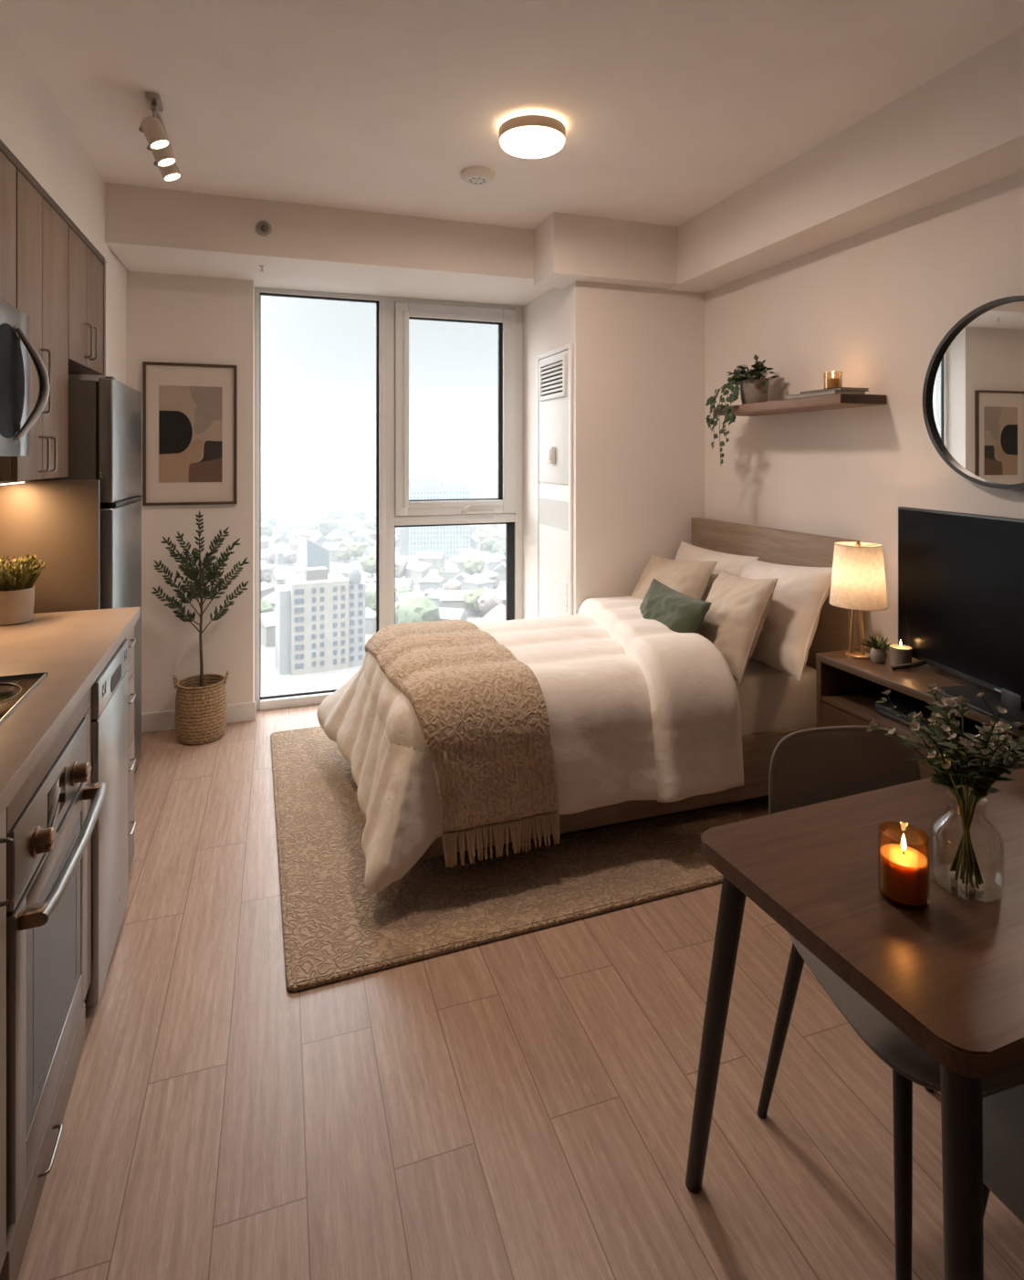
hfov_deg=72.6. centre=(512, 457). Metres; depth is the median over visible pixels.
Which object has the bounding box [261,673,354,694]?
plaza
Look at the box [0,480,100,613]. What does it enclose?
backsplash
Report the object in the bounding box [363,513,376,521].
house
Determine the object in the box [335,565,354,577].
house
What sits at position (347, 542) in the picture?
house
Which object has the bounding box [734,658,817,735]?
mattress
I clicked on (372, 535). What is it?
house
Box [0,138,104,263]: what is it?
trim
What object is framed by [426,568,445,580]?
tree
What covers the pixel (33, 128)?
wall
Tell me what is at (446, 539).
glass tower
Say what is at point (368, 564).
tree
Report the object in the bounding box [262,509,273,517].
house
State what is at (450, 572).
house
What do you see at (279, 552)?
house
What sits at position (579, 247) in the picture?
soffit
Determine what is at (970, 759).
plant cuttings
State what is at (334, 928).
area rug
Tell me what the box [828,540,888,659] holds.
table lamp
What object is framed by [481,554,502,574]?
house
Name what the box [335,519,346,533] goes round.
house
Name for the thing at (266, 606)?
tree
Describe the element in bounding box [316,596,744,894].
duvet
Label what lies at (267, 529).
tree
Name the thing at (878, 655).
pot
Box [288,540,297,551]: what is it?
house
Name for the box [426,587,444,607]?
house
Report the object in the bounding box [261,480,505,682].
ground
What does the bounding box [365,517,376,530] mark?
tree
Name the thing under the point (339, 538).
house
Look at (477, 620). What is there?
tree
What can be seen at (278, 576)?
house
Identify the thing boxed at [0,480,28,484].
light
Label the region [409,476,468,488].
plant
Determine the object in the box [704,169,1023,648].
wall
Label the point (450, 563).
house
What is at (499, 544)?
tree
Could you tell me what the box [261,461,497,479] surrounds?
hills
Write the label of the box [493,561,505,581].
house
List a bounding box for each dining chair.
[756,725,1023,1279]
[983,1081,1023,1224]
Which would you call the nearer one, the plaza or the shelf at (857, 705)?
the shelf at (857, 705)
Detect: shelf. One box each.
[713,393,886,416]
[822,687,975,749]
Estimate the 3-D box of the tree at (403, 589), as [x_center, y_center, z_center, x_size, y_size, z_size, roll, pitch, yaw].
[-43.114,55.600,278.768,8.592,8.811,8.757,0,0,-41]
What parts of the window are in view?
sash, crank handle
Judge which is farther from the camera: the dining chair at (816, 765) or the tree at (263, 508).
the tree at (263, 508)
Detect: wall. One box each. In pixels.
[0,17,107,262]
[68,245,254,713]
[523,281,704,619]
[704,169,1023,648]
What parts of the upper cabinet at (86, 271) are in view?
door, handle, door, handle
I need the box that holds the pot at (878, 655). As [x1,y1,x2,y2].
[870,647,887,663]
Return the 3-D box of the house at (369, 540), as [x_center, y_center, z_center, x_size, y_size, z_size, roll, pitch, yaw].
[-93.610,55.743,448.768,9.045,8.526,8.303,0,0,9]
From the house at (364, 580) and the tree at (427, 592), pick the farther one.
the house at (364, 580)
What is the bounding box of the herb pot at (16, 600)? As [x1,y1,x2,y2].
[0,554,46,625]
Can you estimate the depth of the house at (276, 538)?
450.26 m
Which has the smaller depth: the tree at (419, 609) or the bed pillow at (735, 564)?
the bed pillow at (735, 564)
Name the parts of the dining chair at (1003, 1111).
leg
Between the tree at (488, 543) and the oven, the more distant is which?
the tree at (488, 543)
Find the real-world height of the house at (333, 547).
10.609 m
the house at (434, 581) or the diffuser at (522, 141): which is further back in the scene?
the house at (434, 581)
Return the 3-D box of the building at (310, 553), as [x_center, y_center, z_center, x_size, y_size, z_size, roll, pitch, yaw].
[-102.981,50.506,361.988,12.000,19.000,14.200,0,0,-36]
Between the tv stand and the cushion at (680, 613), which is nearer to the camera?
the tv stand
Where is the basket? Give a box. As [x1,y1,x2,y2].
[172,671,229,744]
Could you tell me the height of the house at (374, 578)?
7.704 m
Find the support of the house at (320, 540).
on the ground
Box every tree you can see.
[150,510,249,744]
[261,504,267,514]
[261,521,272,536]
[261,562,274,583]
[261,599,274,613]
[262,552,275,564]
[267,514,279,527]
[283,550,297,565]
[305,529,322,538]
[314,517,335,536]
[325,534,336,542]
[328,506,345,520]
[336,546,353,562]
[348,541,364,559]
[351,508,365,521]
[360,553,376,577]
[362,541,370,551]
[364,494,373,503]
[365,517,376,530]
[365,582,371,588]
[365,585,396,610]
[395,530,399,539]
[395,535,399,546]
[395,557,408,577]
[395,597,413,624]
[396,585,414,593]
[397,596,440,623]
[423,587,435,597]
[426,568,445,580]
[441,578,463,590]
[463,556,484,575]
[463,587,487,615]
[468,617,487,622]
[475,493,483,498]
[477,592,503,614]
[482,494,492,498]
[482,537,497,553]
[482,570,500,589]
[483,532,496,539]
[491,524,498,529]
[491,539,505,553]
[497,532,505,541]
[497,545,505,556]
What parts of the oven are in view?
handle mount, knob, control panel, glass, handle, knob, handle mount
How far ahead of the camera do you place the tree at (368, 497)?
876.74 m
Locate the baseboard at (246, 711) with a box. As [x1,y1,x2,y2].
[141,701,256,733]
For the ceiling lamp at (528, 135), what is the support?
attached to the ceiling
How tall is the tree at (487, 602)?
9.805 m
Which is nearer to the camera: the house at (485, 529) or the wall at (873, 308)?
the wall at (873, 308)
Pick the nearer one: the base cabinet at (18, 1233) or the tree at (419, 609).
the base cabinet at (18, 1233)
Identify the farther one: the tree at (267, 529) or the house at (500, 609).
the tree at (267, 529)
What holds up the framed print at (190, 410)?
attached to the wall at (150, 317)
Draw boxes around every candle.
[824,371,841,388]
[881,834,927,905]
[890,640,912,669]
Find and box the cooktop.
[0,671,47,723]
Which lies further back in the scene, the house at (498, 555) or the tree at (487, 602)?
the house at (498, 555)
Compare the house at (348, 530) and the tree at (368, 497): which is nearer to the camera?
the house at (348, 530)
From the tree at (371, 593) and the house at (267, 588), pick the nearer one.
the tree at (371, 593)
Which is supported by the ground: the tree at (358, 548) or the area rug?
the tree at (358, 548)
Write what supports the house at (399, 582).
on the ground
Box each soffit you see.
[104,182,552,306]
[534,211,677,288]
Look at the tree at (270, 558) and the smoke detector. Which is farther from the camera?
the tree at (270, 558)
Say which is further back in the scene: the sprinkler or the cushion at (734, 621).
the sprinkler
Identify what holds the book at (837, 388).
on the book at (832, 392)
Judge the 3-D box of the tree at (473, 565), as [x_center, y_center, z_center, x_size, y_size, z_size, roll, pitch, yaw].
[-19.011,54.414,345.150,11.167,11.184,11.434,0,0,-43]
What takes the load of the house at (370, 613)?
on the ground
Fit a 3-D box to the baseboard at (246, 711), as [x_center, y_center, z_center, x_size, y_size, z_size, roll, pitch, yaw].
[-1.662,1.356,3.633,0.618,0.100,0.014,0,0,-18]
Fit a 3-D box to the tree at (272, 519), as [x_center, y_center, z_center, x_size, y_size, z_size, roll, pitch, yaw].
[-203.948,54.564,597.282,10.546,10.884,10.641,0,0,-35]
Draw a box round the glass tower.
[399,476,471,560]
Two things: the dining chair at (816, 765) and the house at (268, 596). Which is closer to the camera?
the dining chair at (816, 765)
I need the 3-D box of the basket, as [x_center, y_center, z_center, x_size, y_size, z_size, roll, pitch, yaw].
[-1.560,1.244,3.501,0.260,0.323,0.242,0,0,-18]
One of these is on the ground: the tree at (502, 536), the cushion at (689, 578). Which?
the tree at (502, 536)
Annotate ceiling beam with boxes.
[666,26,1023,293]
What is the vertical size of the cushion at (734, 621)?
0.413 m
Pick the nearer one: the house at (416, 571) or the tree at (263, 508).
the house at (416, 571)
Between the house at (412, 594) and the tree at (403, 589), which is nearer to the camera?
the house at (412, 594)
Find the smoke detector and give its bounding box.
[460,166,494,185]
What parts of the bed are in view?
foot rail, rail, headboard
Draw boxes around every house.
[261,503,271,509]
[261,535,270,549]
[261,581,275,598]
[261,591,275,600]
[261,611,275,647]
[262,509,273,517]
[264,544,292,553]
[265,511,283,521]
[267,594,275,608]
[268,533,289,545]
[270,568,295,591]
[272,546,289,565]
[273,527,288,537]
[282,521,298,535]
[283,573,304,584]
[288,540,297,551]
[293,528,312,540]
[303,520,318,530]
[308,534,329,545]
[322,542,343,561]
[326,533,343,542]
[327,528,341,535]
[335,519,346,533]
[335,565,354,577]
[340,538,355,546]
[342,524,359,538]
[347,576,369,583]
[351,530,370,542]
[360,536,375,546]
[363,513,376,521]
[363,528,376,540]
[363,545,376,557]
[365,583,376,592]
[365,607,376,634]
[371,576,397,583]
[395,577,415,590]
[395,590,425,602]
[396,541,399,552]
[404,555,426,577]
[405,559,441,584]
[416,551,446,568]
[418,571,444,592]
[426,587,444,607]
[439,607,468,620]
[441,561,458,570]
[442,565,460,583]
[448,553,478,573]
[452,547,475,555]
[452,571,468,587]
[462,573,493,589]
[471,524,477,534]
[471,535,480,549]
[476,531,485,542]
[478,524,489,534]
[480,537,498,551]
[480,552,505,563]
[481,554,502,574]
[482,603,505,619]
[484,613,505,621]
[493,529,505,540]
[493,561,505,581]
[498,524,505,529]
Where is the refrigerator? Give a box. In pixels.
[34,376,142,774]
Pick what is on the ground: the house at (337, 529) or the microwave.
the house at (337, 529)
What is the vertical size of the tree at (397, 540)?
9.800 m
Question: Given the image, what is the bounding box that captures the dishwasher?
[83,639,127,1007]
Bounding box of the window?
[254,286,523,710]
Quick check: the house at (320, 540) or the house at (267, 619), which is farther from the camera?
the house at (320, 540)
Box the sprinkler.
[259,265,265,272]
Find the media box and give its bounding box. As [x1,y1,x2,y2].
[875,697,988,741]
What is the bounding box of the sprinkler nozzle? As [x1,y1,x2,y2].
[255,220,272,236]
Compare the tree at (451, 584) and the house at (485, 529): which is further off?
the house at (485, 529)
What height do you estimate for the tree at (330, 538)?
9.339 m
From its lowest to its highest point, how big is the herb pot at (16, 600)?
0.214 m
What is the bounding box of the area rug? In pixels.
[270,726,749,991]
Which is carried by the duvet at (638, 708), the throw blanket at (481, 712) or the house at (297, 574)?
the throw blanket at (481, 712)
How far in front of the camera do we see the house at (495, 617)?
223.88 m
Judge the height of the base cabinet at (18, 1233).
0.838 m
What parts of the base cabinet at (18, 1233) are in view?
drawer, rail, handle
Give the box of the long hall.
[440,589,505,615]
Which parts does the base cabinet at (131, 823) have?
drawer, drawer, drawer, drawer, handle, handle, handle, handle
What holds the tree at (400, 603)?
on the ground
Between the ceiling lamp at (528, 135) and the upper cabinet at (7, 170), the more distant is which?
the ceiling lamp at (528, 135)
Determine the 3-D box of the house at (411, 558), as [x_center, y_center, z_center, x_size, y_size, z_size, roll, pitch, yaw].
[-48.486,54.935,350.955,10.759,10.142,9.878,0,0,-34]
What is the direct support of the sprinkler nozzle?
attached to the soffit at (308, 247)
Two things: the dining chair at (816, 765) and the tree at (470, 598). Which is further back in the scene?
the tree at (470, 598)
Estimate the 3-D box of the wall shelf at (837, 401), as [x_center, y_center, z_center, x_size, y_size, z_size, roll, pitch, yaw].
[1.211,-0.221,3.039,0.222,0.038,0.812,0,0,-18]
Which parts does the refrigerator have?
door, door, handle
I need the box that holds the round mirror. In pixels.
[923,295,1023,489]
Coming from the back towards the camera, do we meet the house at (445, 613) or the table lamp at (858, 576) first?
the house at (445, 613)
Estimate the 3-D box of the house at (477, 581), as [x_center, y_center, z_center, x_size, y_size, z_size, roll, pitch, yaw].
[-14.329,54.908,298.292,9.517,10.196,10.366,0,0,-41]
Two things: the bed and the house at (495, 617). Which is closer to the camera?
the bed
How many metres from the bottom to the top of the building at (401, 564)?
11.122 m
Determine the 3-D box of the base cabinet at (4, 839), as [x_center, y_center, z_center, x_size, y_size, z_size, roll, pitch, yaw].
[-1.000,0.975,0.819,0.596,0.822,0.485,0,0,-20]
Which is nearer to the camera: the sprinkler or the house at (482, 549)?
the sprinkler
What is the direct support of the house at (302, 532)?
on the ground
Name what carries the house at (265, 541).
on the ground
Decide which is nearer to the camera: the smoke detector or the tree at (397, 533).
the smoke detector
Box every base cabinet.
[0,687,91,1279]
[0,808,15,1273]
[125,626,136,874]
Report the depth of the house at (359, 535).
468.42 m
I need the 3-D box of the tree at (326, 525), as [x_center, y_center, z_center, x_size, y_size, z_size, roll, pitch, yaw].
[-139.643,52.489,520.637,14.942,15.034,14.660,0,0,-35]
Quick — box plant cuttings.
[866,683,1023,888]
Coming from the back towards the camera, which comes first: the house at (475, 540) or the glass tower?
the house at (475, 540)
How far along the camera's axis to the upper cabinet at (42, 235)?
2.26 m
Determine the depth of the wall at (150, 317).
3.63 m
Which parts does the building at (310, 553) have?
glass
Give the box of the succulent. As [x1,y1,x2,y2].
[860,634,891,663]
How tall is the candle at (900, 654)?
0.092 m
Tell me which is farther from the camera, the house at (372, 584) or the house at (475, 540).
the house at (475, 540)
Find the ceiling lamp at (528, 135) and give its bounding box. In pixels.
[499,113,566,158]
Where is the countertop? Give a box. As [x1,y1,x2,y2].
[0,607,140,816]
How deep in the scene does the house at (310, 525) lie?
535.22 m
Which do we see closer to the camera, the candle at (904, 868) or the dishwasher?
the candle at (904, 868)
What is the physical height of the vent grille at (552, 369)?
0.220 m
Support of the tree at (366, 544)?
on the ground
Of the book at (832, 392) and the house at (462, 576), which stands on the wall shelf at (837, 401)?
the book at (832, 392)
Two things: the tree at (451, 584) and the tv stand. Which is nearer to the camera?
the tv stand
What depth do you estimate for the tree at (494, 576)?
308.85 m
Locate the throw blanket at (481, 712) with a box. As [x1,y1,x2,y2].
[364,619,560,867]
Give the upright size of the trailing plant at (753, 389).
0.519 m
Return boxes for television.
[891,506,1023,730]
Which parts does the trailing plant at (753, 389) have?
pot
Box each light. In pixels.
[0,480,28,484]
[138,92,181,180]
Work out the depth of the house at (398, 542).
439.51 m
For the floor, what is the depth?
1.51 m
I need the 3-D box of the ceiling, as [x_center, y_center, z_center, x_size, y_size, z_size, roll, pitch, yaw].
[0.555,-1.268,0.173,3.482,0.120,8.578,0,0,-18]
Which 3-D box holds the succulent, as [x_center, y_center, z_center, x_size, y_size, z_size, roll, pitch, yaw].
[1.279,0.666,2.438,0.095,0.100,0.096,0,0,-18]
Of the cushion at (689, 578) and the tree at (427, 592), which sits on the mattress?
the cushion at (689, 578)
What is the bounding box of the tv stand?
[816,646,1023,779]
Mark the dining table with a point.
(947, 970)
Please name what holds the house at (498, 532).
on the ground
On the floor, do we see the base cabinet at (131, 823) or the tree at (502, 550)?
the base cabinet at (131, 823)
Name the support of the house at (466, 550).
on the ground
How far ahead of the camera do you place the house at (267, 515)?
653.85 m
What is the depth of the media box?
2.29 m
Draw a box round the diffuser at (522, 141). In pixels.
[500,125,564,158]
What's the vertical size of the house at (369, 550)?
9.943 m
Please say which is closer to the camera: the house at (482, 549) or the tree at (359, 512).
the house at (482, 549)
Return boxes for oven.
[6,718,106,1226]
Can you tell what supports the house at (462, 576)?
on the ground
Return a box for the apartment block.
[275,564,365,675]
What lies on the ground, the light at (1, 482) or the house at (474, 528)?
the house at (474, 528)
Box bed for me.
[421,517,859,859]
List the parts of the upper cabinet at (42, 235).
door, handle, handle, handle, door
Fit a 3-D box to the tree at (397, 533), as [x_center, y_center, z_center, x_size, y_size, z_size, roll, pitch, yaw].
[-77.218,55.367,485.697,8.989,9.277,9.070,0,0,-41]
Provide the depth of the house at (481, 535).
490.55 m
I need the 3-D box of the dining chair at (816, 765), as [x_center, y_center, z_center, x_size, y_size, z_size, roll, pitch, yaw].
[0.761,1.008,1.330,0.425,0.801,0.501,0,0,-9]
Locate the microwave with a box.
[0,299,49,456]
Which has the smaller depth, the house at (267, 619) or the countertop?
the countertop
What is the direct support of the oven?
in the base cabinet at (18, 1233)
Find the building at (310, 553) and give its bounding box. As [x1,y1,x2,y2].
[297,535,329,573]
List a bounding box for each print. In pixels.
[142,361,237,505]
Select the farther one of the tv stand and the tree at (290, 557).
the tree at (290, 557)
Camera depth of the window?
4.12 m
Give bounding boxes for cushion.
[630,554,717,599]
[640,577,712,633]
[698,569,777,683]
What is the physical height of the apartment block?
29.000 m
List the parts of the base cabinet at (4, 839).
door, handle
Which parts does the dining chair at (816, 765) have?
leg, backrest, leg, seat, leg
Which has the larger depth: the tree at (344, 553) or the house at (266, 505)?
the house at (266, 505)
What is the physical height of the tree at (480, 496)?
13.255 m
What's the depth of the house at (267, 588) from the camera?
296.37 m
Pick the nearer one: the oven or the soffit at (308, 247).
the oven
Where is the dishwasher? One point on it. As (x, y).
(109, 707)
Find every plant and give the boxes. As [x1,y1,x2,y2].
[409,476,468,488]
[705,354,778,463]
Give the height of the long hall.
8.000 m
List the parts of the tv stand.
panel, drawer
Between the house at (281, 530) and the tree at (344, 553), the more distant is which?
the house at (281, 530)
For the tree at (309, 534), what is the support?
on the ground
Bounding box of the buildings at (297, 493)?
[261,471,497,503]
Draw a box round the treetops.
[261,473,497,503]
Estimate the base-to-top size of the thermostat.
0.095 m
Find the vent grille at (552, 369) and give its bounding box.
[539,354,566,401]
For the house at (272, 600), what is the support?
on the ground
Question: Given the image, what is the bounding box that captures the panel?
[536,343,572,618]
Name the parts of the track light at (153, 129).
bulb, rail, bulb, bulb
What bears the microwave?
attached to the upper cabinet at (7, 170)
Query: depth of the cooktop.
1.56 m
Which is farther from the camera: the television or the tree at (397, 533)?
the tree at (397, 533)
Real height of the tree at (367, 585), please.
7.472 m
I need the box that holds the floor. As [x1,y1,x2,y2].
[17,703,1023,1279]
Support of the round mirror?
attached to the wall at (873, 308)
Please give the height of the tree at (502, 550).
11.521 m
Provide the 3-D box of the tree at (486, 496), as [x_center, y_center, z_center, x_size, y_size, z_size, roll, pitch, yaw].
[-30.921,53.335,873.255,13.260,13.342,13.010,0,0,-43]
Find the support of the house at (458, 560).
on the ground
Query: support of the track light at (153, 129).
attached to the ceiling
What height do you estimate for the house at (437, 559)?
8.769 m
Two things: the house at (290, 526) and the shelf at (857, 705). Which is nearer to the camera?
the shelf at (857, 705)
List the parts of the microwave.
door glass, door, handle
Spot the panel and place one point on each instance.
(554, 372)
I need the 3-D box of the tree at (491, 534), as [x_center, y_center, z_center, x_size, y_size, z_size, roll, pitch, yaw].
[-15.138,55.691,477.412,8.823,8.630,8.616,0,0,10]
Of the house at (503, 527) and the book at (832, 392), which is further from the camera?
the house at (503, 527)
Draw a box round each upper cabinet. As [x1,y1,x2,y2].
[0,150,16,307]
[0,169,68,481]
[68,226,104,375]
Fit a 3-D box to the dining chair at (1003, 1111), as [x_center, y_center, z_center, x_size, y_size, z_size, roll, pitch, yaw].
[0.863,1.008,0.856,0.425,0.801,0.501,0,0,-17]
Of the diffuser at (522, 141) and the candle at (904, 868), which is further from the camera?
the diffuser at (522, 141)
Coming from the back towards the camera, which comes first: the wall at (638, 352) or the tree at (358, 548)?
the tree at (358, 548)
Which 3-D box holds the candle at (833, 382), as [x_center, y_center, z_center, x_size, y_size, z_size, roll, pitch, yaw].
[1.290,-0.307,2.802,0.070,0.076,0.070,0,0,-18]
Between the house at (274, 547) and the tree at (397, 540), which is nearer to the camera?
the house at (274, 547)
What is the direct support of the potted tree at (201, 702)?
on the floor
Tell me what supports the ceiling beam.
attached to the ceiling
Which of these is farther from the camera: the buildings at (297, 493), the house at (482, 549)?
the buildings at (297, 493)
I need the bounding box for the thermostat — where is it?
[546,446,555,463]
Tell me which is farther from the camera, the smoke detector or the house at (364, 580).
the house at (364, 580)
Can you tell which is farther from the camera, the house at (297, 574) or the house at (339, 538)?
the house at (339, 538)
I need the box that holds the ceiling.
[0,0,1023,230]
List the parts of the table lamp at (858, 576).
rod, lamp shade, rod, rod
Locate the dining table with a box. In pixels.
[685,758,1023,1279]
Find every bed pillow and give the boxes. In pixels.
[674,540,759,600]
[740,559,832,681]
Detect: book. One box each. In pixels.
[786,389,866,398]
[800,387,870,393]
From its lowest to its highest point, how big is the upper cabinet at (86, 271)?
0.485 m
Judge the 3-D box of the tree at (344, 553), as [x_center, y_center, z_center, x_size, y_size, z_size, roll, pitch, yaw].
[-95.146,55.377,397.514,9.245,9.259,9.466,0,0,13]
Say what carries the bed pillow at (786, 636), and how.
on the mattress
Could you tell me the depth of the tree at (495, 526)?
577.16 m
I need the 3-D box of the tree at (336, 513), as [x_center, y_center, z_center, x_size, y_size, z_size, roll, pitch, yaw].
[-157.399,52.369,629.929,14.894,15.273,15.179,0,0,-39]

